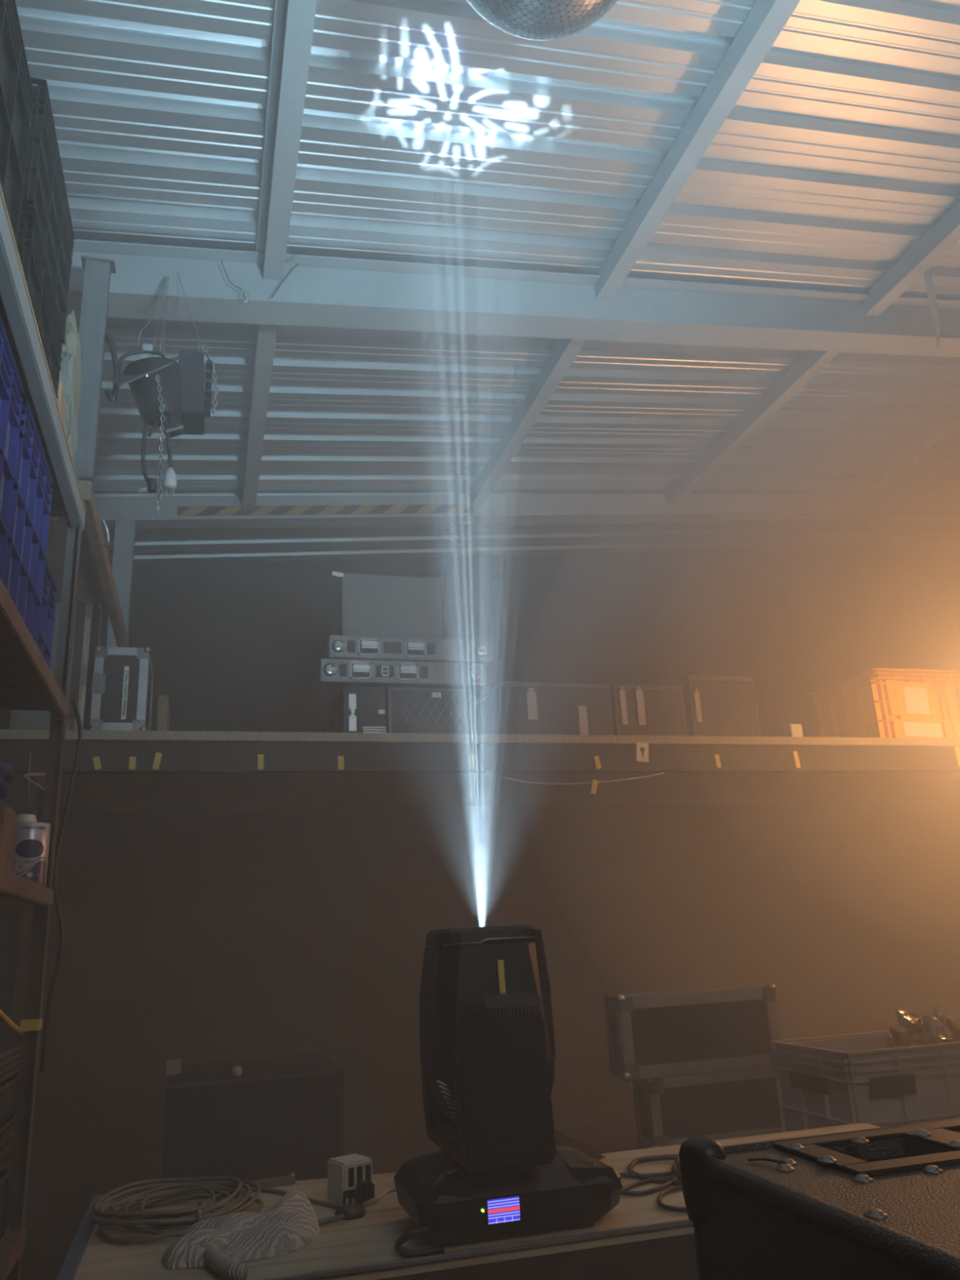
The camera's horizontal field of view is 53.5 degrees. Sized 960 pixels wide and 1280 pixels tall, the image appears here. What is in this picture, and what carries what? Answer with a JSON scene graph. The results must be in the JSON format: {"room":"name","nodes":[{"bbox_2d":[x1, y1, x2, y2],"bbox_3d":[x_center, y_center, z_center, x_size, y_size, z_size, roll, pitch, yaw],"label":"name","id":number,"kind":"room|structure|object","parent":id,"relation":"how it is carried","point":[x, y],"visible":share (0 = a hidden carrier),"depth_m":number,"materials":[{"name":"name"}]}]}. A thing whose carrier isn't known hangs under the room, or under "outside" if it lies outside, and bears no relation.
{"room":"equipment storage warehouse","nodes":[
{"label":"equipment storage warehouse","id":0,"kind":"room"},
{"bbox_2d":[0,710,37,1159],"bbox_3d":[-1.626,0.103,1.894,0.100,3.890,8.400,2,-18,-16],"label":"wall","id":1,"kind":"structure","parent":0,"point":[5,715],"depth_m":5.47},
{"bbox_2d":[137,275,168,351],"bbox_3d":[-1.142,-1.161,3.363,0.085,0.526,0.289,2,-18,-16],"label":"wire","id":2,"kind":"object","parent":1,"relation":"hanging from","point":[164,281],"visible":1,"depth_m":3.28,"materials":[{"name":"metal"}]},
{"bbox_2d":[177,271,203,351],"bbox_3d":[-1.049,-1.186,3.415,0.022,0.505,0.276,11,-22,-38],"label":"wire","id":3,"kind":"object","parent":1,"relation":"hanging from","point":[197,337],"visible":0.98,"depth_m":3.33,"materials":[{"name":"metal"}]},
{"bbox_2d":[162,350,212,437],"bbox_3d":[-0.975,-0.788,3.178,0.146,0.337,0.172,2,-18,-16],"label":"floodlight","id":4,"kind":"object","parent":3,"relation":"hanging from","point":[195,405],"visible":0.95,"depth_m":3.14,"materials":[{"name":"black metal"}]},
{"bbox_2d":[141,415,179,482],"bbox_3d":[-1.015,-0.595,3.022,0.116,0.267,0.012,2,-18,-16],"label":"hanging cable","id":5,"kind":"object","parent":4,"relation":"hanging from","point":[145,425],"visible":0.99,"depth_m":3.02,"materials":[{"name":"black plastic"}]},
{"bbox_2d":[138,477,156,493],"bbox_3d":[-1.037,-0.483,2.979,0.056,0.053,0.032,2,-18,-16],"label":"plug","id":6,"kind":"object","parent":5,"relation":"hanging from","point":[151,482],"visible":1,"depth_m":2.97,"materials":[{"name":"black plastic"}]},
{"bbox_2d":[163,466,177,495],"bbox_3d":[-0.978,-0.499,3.001,0.042,0.096,0.042,2,-18,-16],"label":"plug","id":7,"kind":"object","parent":5,"relation":"hanging from","point":[170,477],"visible":1,"depth_m":2.99,"materials":[{"name":"grey plastic"}]},
{"bbox_2d":[200,344,218,413],"bbox_3d":[-0.914,-0.882,3.218,0.062,0.268,0.025,-5,-17,5],"label":"chain","id":8,"kind":"object","parent":4,"relation":"hanging from","point":[202,345],"visible":0.93,"depth_m":3.21,"materials":[{"name":"metal"}]},
{"bbox_2d":[177,504,473,515],"bbox_3d":[-0.898,-0.791,5.783,1.786,0.221,0.002,2,-18,-16],"label":"tape","id":9,"kind":"object","parent":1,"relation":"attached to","point":[379,508],"visible":1,"depth_m":5.77,"materials":[{"name":"plastic"}]},
{"bbox_2d":[66,239,959,357],"bbox_3d":[1.984,-1.528,4.620,8.200,0.922,0.200,2,-18,-16],"label":"beam","id":10,"kind":"structure","parent":1,"relation":"attached to","point":[320,291],"depth_m":3.99,"materials":[{"name":"grey metal"}]},
{"bbox_2d":[220,259,248,302],"bbox_3d":[-0.932,-1.361,3.614,0.109,0.179,0.006,2,-18,-16],"label":"hook","id":11,"kind":"object","parent":10,"relation":"hanging from","point":[242,289],"visible":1,"depth_m":3.61,"materials":[{"name":"silver metal"}]},
{"bbox_2d":[94,492,959,528],"bbox_3d":[1.415,-0.916,6.568,8.200,0.888,0.120,2,-18,-16],"label":"beam","id":12,"kind":"structure","parent":1,"relation":"attached to","point":[545,508],"depth_m":6.22,"materials":[{"name":"grey metal"}]},
{"bbox_2d":[19,1222,80,1279],"bbox_3d":[2.464,2.153,2.418,8.200,0.100,8.400,2,-18,-16],"label":"floor","id":13,"kind":"structure","parent":0,"point":[44,1254],"depth_m":4.81,"materials":[{"name":"concrete"}]},
{"bbox_2d":[0,183,85,1279],"bbox_3d":[-1.001,0.545,1.246,0.504,2.600,2.120,2,-18,-16],"label":"storage rack","id":14,"kind":"object","parent":13,"relation":"on","point":[27,682],"visible":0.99,"depth_m":2.18,"materials":[{"name":"metal"}]},
{"bbox_2d":[0,760,14,799],"bbox_3d":[-1.008,0.291,2.002,0.028,0.077,0.160,2,-18,-16],"label":"gloves","id":15,"kind":"object","parent":14,"relation":"attached to","point":[6,772],"visible":1,"depth_m":2.02,"materials":[{"name":"plastic"}]},
{"bbox_2d":[0,1115,15,1239],"bbox_3d":[-1.157,1.081,1.769,0.424,0.234,0.612,2,-18,-16],"label":"basket","id":16,"kind":"object","parent":14,"relation":"on","point":[6,1170],"visible":0.98,"depth_m":2.06,"materials":[{"name":"plastic"}]},
{"bbox_2d":[0,1044,22,1125],"bbox_3d":[-1.167,0.896,1.827,0.424,0.143,0.612,2,-18,-16],"label":"basket","id":17,"kind":"object","parent":16,"relation":"on","point":[9,1080],"visible":1,"depth_m":2.06,"materials":[{"name":"plastic"}]},
{"bbox_2d":[0,802,16,871],"bbox_3d":[-1.020,0.408,1.935,0.110,0.135,0.135,2,-18,-16],"label":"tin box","id":18,"kind":"object","parent":14,"relation":"on","point":[7,815],"visible":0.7,"depth_m":1.94,"materials":[{"name":"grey metal"}]},
{"bbox_2d":[0,316,24,582],"bbox_3d":[-1.030,-0.354,1.551,0.428,0.420,0.420,2,-18,-16],"label":"plastic crate","id":19,"kind":"object","parent":14,"relation":"on","point":[11,389],"visible":0.94,"depth_m":1.75,"materials":[{"name":"blue plastic"}]},
{"bbox_2d":[0,1008,25,1037],"bbox_3d":[-1.060,0.888,2.183,0.014,0.120,0.572,2,-18,-16],"label":"hose","id":20,"kind":"object","parent":14,"relation":"hanging from","point":[4,1018],"visible":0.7,"depth_m":2.08,"materials":[{"name":"yellow rubber"}]},
{"bbox_2d":[0,0,35,248],"bbox_3d":[-1.074,-0.958,1.660,0.440,0.520,0.440,2,-18,-16],"label":"crate","id":21,"kind":"object","parent":14,"relation":"on","point":[17,100],"visible":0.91,"depth_m":1.83,"materials":[{"name":"black plastic"}]},
{"bbox_2d":[3,395,53,645],"bbox_3d":[-1.142,-0.230,1.934,0.428,0.422,0.385,2,-18,-16],"label":"plastic crate","id":22,"kind":"object","parent":14,"relation":"on","point":[32,495],"visible":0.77,"depth_m":1.98,"materials":[{"name":"blue plastic"}]},
{"bbox_2d":[10,813,50,885],"bbox_3d":[-1.095,0.511,2.311,0.088,0.169,0.089,2,-18,-16],"label":"bottle","id":23,"kind":"object","parent":14,"relation":"on","point":[30,853],"visible":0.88,"depth_m":2.28,"materials":[{"name":"grey"}]},
{"bbox_2d":[22,751,45,808],"bbox_3d":[-1.208,0.397,2.589,0.008,0.137,0.372,2,-18,-16],"label":"clip","id":24,"kind":"object","parent":14,"relation":"hanging from","point":[25,775],"visible":0.92,"depth_m":2.50,"materials":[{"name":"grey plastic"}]},
{"bbox_2d":[17,210,63,398],"bbox_3d":[-1.227,-0.698,2.163,0.435,0.340,0.480,2,-18,-16],"label":"crate","id":25,"kind":"object","parent":14,"relation":"on","point":[29,248],"visible":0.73,"depth_m":2.17,"materials":[{"name":"black plastic"}]},
{"bbox_2d":[20,76,74,343],"bbox_3d":[-1.244,-1.027,2.267,0.435,0.340,0.520,2,-18,-16],"label":"crate","id":26,"kind":"object","parent":25,"relation":"on","point":[45,193],"visible":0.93,"depth_m":2.25,"materials":[{"name":"black plastic"}]},
{"bbox_2d":[37,561,57,668],"bbox_3d":[-1.265,-0.053,2.258,0.420,0.290,0.340,2,-18,-16],"label":"plastic crate","id":27,"kind":"object","parent":14,"relation":"on","point":[49,598],"visible":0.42,"depth_m":2.40,"materials":[{"name":"blue plastic"}]},
{"bbox_2d":[39,698,82,1071],"bbox_3d":[-1.044,0.586,2.376,0.045,0.901,0.012,2,-18,-16],"label":"hanging cable","id":28,"kind":"object","parent":14,"relation":"hanging from","point":[74,703],"visible":0.99,"depth_m":2.36,"materials":[{"name":"black plastic"}]},
{"bbox_2d":[57,381,66,426],"bbox_3d":[-1.206,-0.550,2.503,0.190,0.262,0.100,2,-18,-16],"label":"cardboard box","id":29,"kind":"object","parent":14,"relation":"on","point":[61,399],"visible":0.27,"depth_m":2.54,"materials":[{"name":"brown cardboard"}]},
{"bbox_2d":[49,309,81,526],"bbox_3d":[-1.249,-0.675,2.801,0.130,0.738,0.198,6,-19,-25],"label":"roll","id":30,"kind":"object","parent":14,"relation":"on","point":[72,340],"visible":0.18,"depth_m":2.84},
{"bbox_2d":[58,349,77,458],"bbox_3d":[-1.193,-0.617,2.667,0.112,0.504,0.152,-4,-17,4],"label":"plastic bag","id":31,"kind":"object","parent":14,"relation":"on","point":[67,377],"visible":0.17,"depth_m":2.67,"materials":[{"name":"grey plastic"}]},
{"bbox_2d":[46,255,129,647],"bbox_3d":[-1.719,0.778,3.759,0.495,3.724,2.290,2,-18,-16],"label":"post","id":32,"kind":"object","parent":13,"relation":"on","point":[96,584],"visible":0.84,"depth_m":3.29,"materials":[{"name":"metal"}]},
{"bbox_2d":[104,333,119,402],"bbox_3d":[-1.260,-0.928,3.232,0.087,0.292,0.039,-13,-20,29],"label":"cable","id":33,"kind":"object","parent":32,"relation":"hanging from","point":[112,397],"visible":0.85,"depth_m":3.21,"materials":[{"name":"black plastic"}]},
{"bbox_2d":[158,1052,344,1191],"bbox_3d":[-0.753,1.920,3.082,0.552,1.051,0.602,2,-18,-16],"label":"equipment case","id":34,"kind":"object","parent":13,"relation":"on","point":[284,1114],"depth_m":2.93,"materials":[{"name":"black laminate"}]},
{"bbox_2d":[165,1059,181,1075],"bbox_3d":[-0.933,1.301,2.900,0.044,0.040,0.008,2,-18,-16],"label":"name card","id":35,"kind":"object","parent":34,"relation":"on","point":[173,1066],"visible":1,"depth_m":2.90,"materials":[{"name":"white paper"}]},
{"bbox_2d":[56,1122,880,1279],"bbox_3d":[0.165,1.534,1.830,1.825,0.952,0.717,2,-18,-16],"label":"workbench","id":36,"kind":"object","parent":13,"relation":"on","point":[638,1239],"depth_m":1.65,"materials":[{"name":"brown wood"}]},
{"bbox_2d":[162,1189,319,1279],"bbox_3d":[-0.414,1.018,1.643,0.219,0.067,0.327,-9,-18,19],"label":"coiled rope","id":37,"kind":"object","parent":36,"relation":"on","point":[222,1243],"visible":1,"depth_m":1.60,"materials":[{"name":"white fabric"}]},
{"bbox_2d":[334,1197,366,1220],"bbox_3d":[-0.246,1.076,1.807,0.059,0.030,0.059,2,-18,-16],"label":"plug","id":38,"kind":"object","parent":36,"relation":"on","point":[353,1211],"visible":0.94,"depth_m":1.79,"materials":[{"name":"black plastic"}]},
{"bbox_2d":[327,1153,374,1204],"bbox_3d":[-0.253,1.081,1.902,0.068,0.078,0.100,10,-21,-35],"label":"power adapter","id":39,"kind":"object","parent":36,"relation":"on","point":[349,1176],"visible":0.88,"depth_m":1.89,"materials":[{"name":"white plastic"}]},
{"bbox_2d":[362,1185,395,1207],"bbox_3d":[-0.180,1.068,1.827,0.034,0.020,0.104,-15,-21,33],"label":"cable","id":40,"kind":"object","parent":36,"relation":"on","point":[369,1202],"visible":0.84,"depth_m":1.80,"materials":[{"name":"grey plastic"}]},
{"bbox_2d":[393,924,623,1257],"bbox_3d":[0.029,0.794,1.752,0.416,0.511,0.335,2,-18,-16],"label":"light","id":41,"kind":"object","parent":36,"relation":"on","point":[487,1046],"visible":1,"depth_m":1.63,"materials":[{"name":"black plastic"}]},
{"bbox_2d":[618,1154,687,1212],"bbox_3d":[0.362,1.083,1.912,0.209,0.023,0.408,-5,-17,7],"label":"cable bundle","id":42,"kind":"object","parent":36,"relation":"on","point":[664,1179],"visible":0.56,"depth_m":1.92,"materials":[{"name":"black rubber"}]},
{"bbox_2d":[0,728,959,1162],"bbox_3d":[1.581,1.930,5.599,8.194,2.308,2.165,2,-18,-16],"label":"wall shelf","id":43,"kind":"object","parent":13,"relation":"on","point":[197,770],"depth_m":4.89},
{"bbox_2d":[8,601,61,729],"bbox_3d":[-1.917,0.107,4.205,0.185,0.671,0.310,2,-18,-16],"label":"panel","id":44,"kind":"object","parent":43,"relation":"on","point":[20,719],"visible":0.06,"depth_m":3.98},
{"bbox_2d":[66,603,102,729],"bbox_3d":[-1.776,0.113,4.255,0.102,0.696,0.390,2,-18,-16],"label":"flight case","id":45,"kind":"object","parent":43,"relation":"on","point":[87,623],"visible":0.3,"depth_m":4.11,"materials":[{"name":"black laminate"}]},
{"bbox_2d":[87,644,153,730],"bbox_3d":[-1.597,0.267,4.264,0.236,0.391,0.416,2,-18,-16],"label":"flight case","id":46,"kind":"object","parent":43,"relation":"on","point":[122,691],"visible":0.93,"depth_m":4.09,"materials":[{"name":"black laminate"}]},
{"bbox_2d":[106,520,136,647],"bbox_3d":[-1.999,0.026,5.250,0.103,1.455,0.100,2,-18,-16],"label":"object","id":47,"kind":"structure","parent":43,"relation":"on","point":[125,530],"depth_m":5.34,"materials":[{"name":"grey paint"}]},
{"bbox_2d":[156,694,170,730],"bbox_3d":[-1.490,0.408,4.482,0.042,0.221,0.350,2,-18,-16],"label":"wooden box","id":48,"kind":"object","parent":43,"relation":"on","point":[163,708],"visible":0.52,"depth_m":4.33,"materials":[{"name":"brown wood"}]},
{"bbox_2d":[333,685,386,733],"bbox_3d":[-0.594,0.400,4.662,0.200,0.259,0.405,2,-18,-16],"label":"road case","id":49,"kind":"object","parent":43,"relation":"on","point":[357,709],"visible":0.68,"depth_m":4.50,"materials":[{"name":"black laminate"}]},
{"bbox_2d":[362,726,386,733],"bbox_3d":[-0.495,0.434,4.473,0.110,0.055,0.004,2,-18,-16],"label":"vent","id":50,"kind":"object","parent":49,"relation":"attached to","point":[365,729],"depth_m":4.48,"materials":[{"name":"metal"}]},
{"bbox_2d":[385,687,475,733],"bbox_3d":[-0.280,0.413,4.755,0.425,0.257,0.396,2,-18,-16],"label":"speaker","id":51,"kind":"object","parent":43,"relation":"on","point":[407,709],"visible":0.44,"depth_m":4.58,"materials":[{"name":"grey metal"}]},
{"bbox_2d":[311,658,485,702],"bbox_3d":[-0.410,0.212,4.724,0.800,0.110,0.442,2,-18,-16],"label":"amplifier","id":52,"kind":"object","parent":51,"relation":"on","point":[331,675],"visible":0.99,"depth_m":4.55,"materials":[{"name":"metal"}]},
{"bbox_2d":[319,635,492,668],"bbox_3d":[-0.377,0.101,4.770,0.800,0.110,0.442,2,-18,-16],"label":"amplifier","id":53,"kind":"object","parent":52,"relation":"on","point":[337,646],"visible":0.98,"depth_m":4.58,"materials":[{"name":"metal"}]},
{"bbox_2d":[333,573,443,639],"bbox_3d":[-0.480,-0.102,4.879,0.500,0.345,0.370,2,-18,-16],"label":"box","id":54,"kind":"object","parent":53,"relation":"on","point":[364,605],"visible":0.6,"depth_m":4.71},
{"bbox_2d":[332,571,343,577],"bbox_3d":[-0.700,-0.324,4.683,0.058,0.030,0.004,2,-18,-16],"label":"paper scrap","id":55,"kind":"object","parent":54,"relation":"attached to","point":[334,573],"visible":1,"depth_m":4.68,"materials":[{"name":"white paper"}]},
{"bbox_2d":[474,681,613,735],"bbox_3d":[0.321,0.422,4.936,0.592,0.291,0.481,2,-18,-16],"label":"case","id":56,"kind":"object","parent":43,"relation":"on","point":[527,708],"visible":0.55,"depth_m":4.74,"materials":[{"name":"black laminate"}]},
{"bbox_2d":[577,705,588,734],"bbox_3d":[0.508,0.403,4.691,0.045,0.163,0.010,2,-18,-16],"label":"strap","id":57,"kind":"object","parent":43,"relation":"on","point":[582,709],"visible":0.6,"depth_m":4.69,"materials":[{"name":"fabric"}]},
{"bbox_2d":[502,772,664,794],"bbox_3d":[0.509,0.687,4.560,0.836,0.110,0.018,2,-18,-16],"label":"loose wire","id":58,"kind":"object","parent":43,"relation":"hanging from","point":[653,775],"depth_m":4.56,"materials":[{"name":"grey plastic"}]},
{"bbox_2d":[636,742,648,762],"bbox_3d":[0.791,0.545,4.631,0.071,0.100,0.006,2,-18,-16],"label":"paper tag","id":59,"kind":"object","parent":43,"relation":"hanging from","point":[642,748],"visible":1,"depth_m":4.63,"materials":[{"name":"white paper"}]},
{"bbox_2d":[609,684,688,735],"bbox_3d":[0.812,0.440,5.074,0.392,0.291,0.481,2,-18,-16],"label":"case","id":60,"kind":"object","parent":43,"relation":"on","point":[636,709],"visible":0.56,"depth_m":4.87,"materials":[{"name":"black laminate"}]},
{"bbox_2d":[670,675,759,736],"bbox_3d":[1.219,0.427,5.197,0.382,0.351,0.481,2,-18,-16],"label":"case","id":61,"kind":"object","parent":43,"relation":"on","point":[714,705],"visible":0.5,"depth_m":4.99,"materials":[{"name":"black laminate"}]},
{"bbox_2d":[784,724,803,737],"bbox_3d":[1.667,0.496,5.054,0.070,0.091,0.060,2,-18,-16],"label":"box","id":62,"kind":"object","parent":43,"relation":"on","point":[791,730],"visible":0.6,"depth_m":5.03,"materials":[{"name":"white cardboard"}]},
{"bbox_2d":[810,667,959,738],"bbox_3d":[2.359,0.443,5.524,0.550,0.406,0.582,2,-18,-16],"label":"plastic crate","id":63,"kind":"object","parent":43,"relation":"on","point":[895,704],"visible":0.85,"depth_m":5.30,"materials":[{"name":"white plastic"}]},
{"bbox_2d":[951,671,959,715],"bbox_3d":[2.922,0.464,5.681,0.550,0.406,0.582,2,-18,-16],"label":"plastic crate","id":64,"kind":"object","parent":43,"relation":"on","point":[957,688],"visible":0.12,"depth_m":5.44,"materials":[{"name":"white plastic"}]},
{"bbox_2d":[679,1118,959,1279],"bbox_3d":[0.589,0.944,0.456,0.594,1.216,0.726,2,-18,-16],"label":"equipment case","id":65,"kind":"object","parent":13,"relation":"on","point":[881,1203],"visible":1,"depth_m":0.76,"materials":[{"name":"grey plastic"}]},
{"bbox_3d":[1.565,2.034,3.232,2.300,0.700,1.200,2,-18,-16],"label":"storage bench","id":66,"kind":"object","parent":13,"relation":"on","visible":0},
{"bbox_2d":[631,1066,782,1148],"bbox_3d":[0.808,1.601,3.278,0.550,0.244,0.148,2,-18,-16],"label":"flight case","id":67,"kind":"object","parent":66,"relation":"on","point":[671,1110],"visible":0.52,"depth_m":3.21,"materials":[{"name":"black laminate"}]},
{"bbox_2d":[604,983,781,1083],"bbox_3d":[0.749,1.363,3.323,0.617,0.278,0.138,2,-18,-16],"label":"flight case","id":68,"kind":"object","parent":67,"relation":"on","point":[658,1034],"visible":0.85,"depth_m":3.26,"materials":[{"name":"black metal"}]},
{"bbox_2d":[768,1030,959,1132],"bbox_3d":[1.371,1.459,3.076,0.697,0.319,0.425,2,-18,-16],"label":"plastic crate","id":69,"kind":"object","parent":66,"relation":"on","point":[846,1081],"visible":0.73,"depth_m":2.91,"materials":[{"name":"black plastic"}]},
{"bbox_2d":[885,1004,959,1048],"bbox_3d":[1.519,1.382,3.162,0.390,0.314,0.303,2,-18,-16],"label":"plastic wrap","id":70,"kind":"object","parent":69,"relation":"in","point":[912,1029],"visible":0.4,"depth_m":3.14,"materials":[{"name":"brown"}]},
{"bbox_2d":[111,342,181,516],"bbox_3d":[-1.076,-0.694,3.065,0.216,0.666,0.188,2,-18,-16],"label":"spotlight","id":71,"kind":"object","parent":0,"point":[140,375],"depth_m":3.05,"materials":[{"name":"black plastic"}]},
{"bbox_2d":[4,543,959,1229],"bbox_3d":[1.224,1.121,6.980,8.200,4.710,0.002,2,-18,-16],"label":"wall","id":72,"kind":"structure","parent":0,"point":[199,935],"depth_m":6.54,"materials":[{"name":"paint"}]},
{"bbox_2d":[15,0,959,564],"bbox_3d":[2.302,-1.980,3.729,8.700,0.833,8.995,2,-18,-16],"label":"ceiling","id":73,"kind":"structure","parent":0,"point":[432,132],"depth_m":3.77,"materials":[{"name":"grey metal"}]},
{"bbox_2d":[242,0,316,508],"bbox_3d":[-0.427,-1.903,2.366,0.108,0.106,7.420,2,-18,-16],"label":"trim","id":74,"kind":"structure","parent":73,"relation":"attached to","point":[293,20],"depth_m":3.22,"materials":[{"name":"grey paint"}]},
{"bbox_2d":[271,246,297,297],"bbox_3d":[-0.751,-1.418,3.669,0.098,0.241,0.014,2,-18,-16],"label":"wire","id":75,"kind":"object","parent":74,"relation":"attached to","point":[292,246],"visible":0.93,"depth_m":3.67,"materials":[{"name":"black"}]},
{"bbox_2d":[466,0,618,40],"bbox_3d":[0.136,-1.718,2.132,0.464,0.731,0.464,-9,-18,19],"label":"ball","id":76,"kind":"object","parent":73,"relation":"hanging from","point":[536,20],"visible":1,"depth_m":2.10,"materials":[{"name":"silver metal"}]},
{"bbox_2d":[468,0,800,506],"bbox_3d":[0.957,-1.975,2.795,0.123,0.112,7.420,2,-18,-16],"label":"ceiling beam","id":77,"kind":"structure","parent":73,"relation":"attached to","point":[766,19],"depth_m":3.56,"materials":[{"name":"grey metal"}]},
{"bbox_2d":[663,200,959,505],"bbox_3d":[2.288,-2.044,3.207,0.123,0.112,7.420,2,-18,-16],"label":"trim","id":78,"kind":"structure","parent":73,"relation":"attached to","point":[945,233],"depth_m":4.97,"materials":[{"name":"grey paint"}]},
{"bbox_2d":[923,267,939,348],"bbox_3d":[2.020,-1.544,4.266,0.062,0.556,0.004,2,-18,-16],"label":"strip","id":79,"kind":"object","parent":78,"relation":"hanging from","point":[927,275],"visible":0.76,"depth_m":4.25,"materials":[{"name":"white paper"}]},
{"bbox_2d":[835,402,959,503],"bbox_3d":[3.610,-2.113,3.616,0.123,0.112,7.420,2,-18,-16],"label":"trim","id":80,"kind":"structure","parent":73,"relation":"attached to","point":[948,421],"depth_m":6.27,"materials":[{"name":"grey paint"}]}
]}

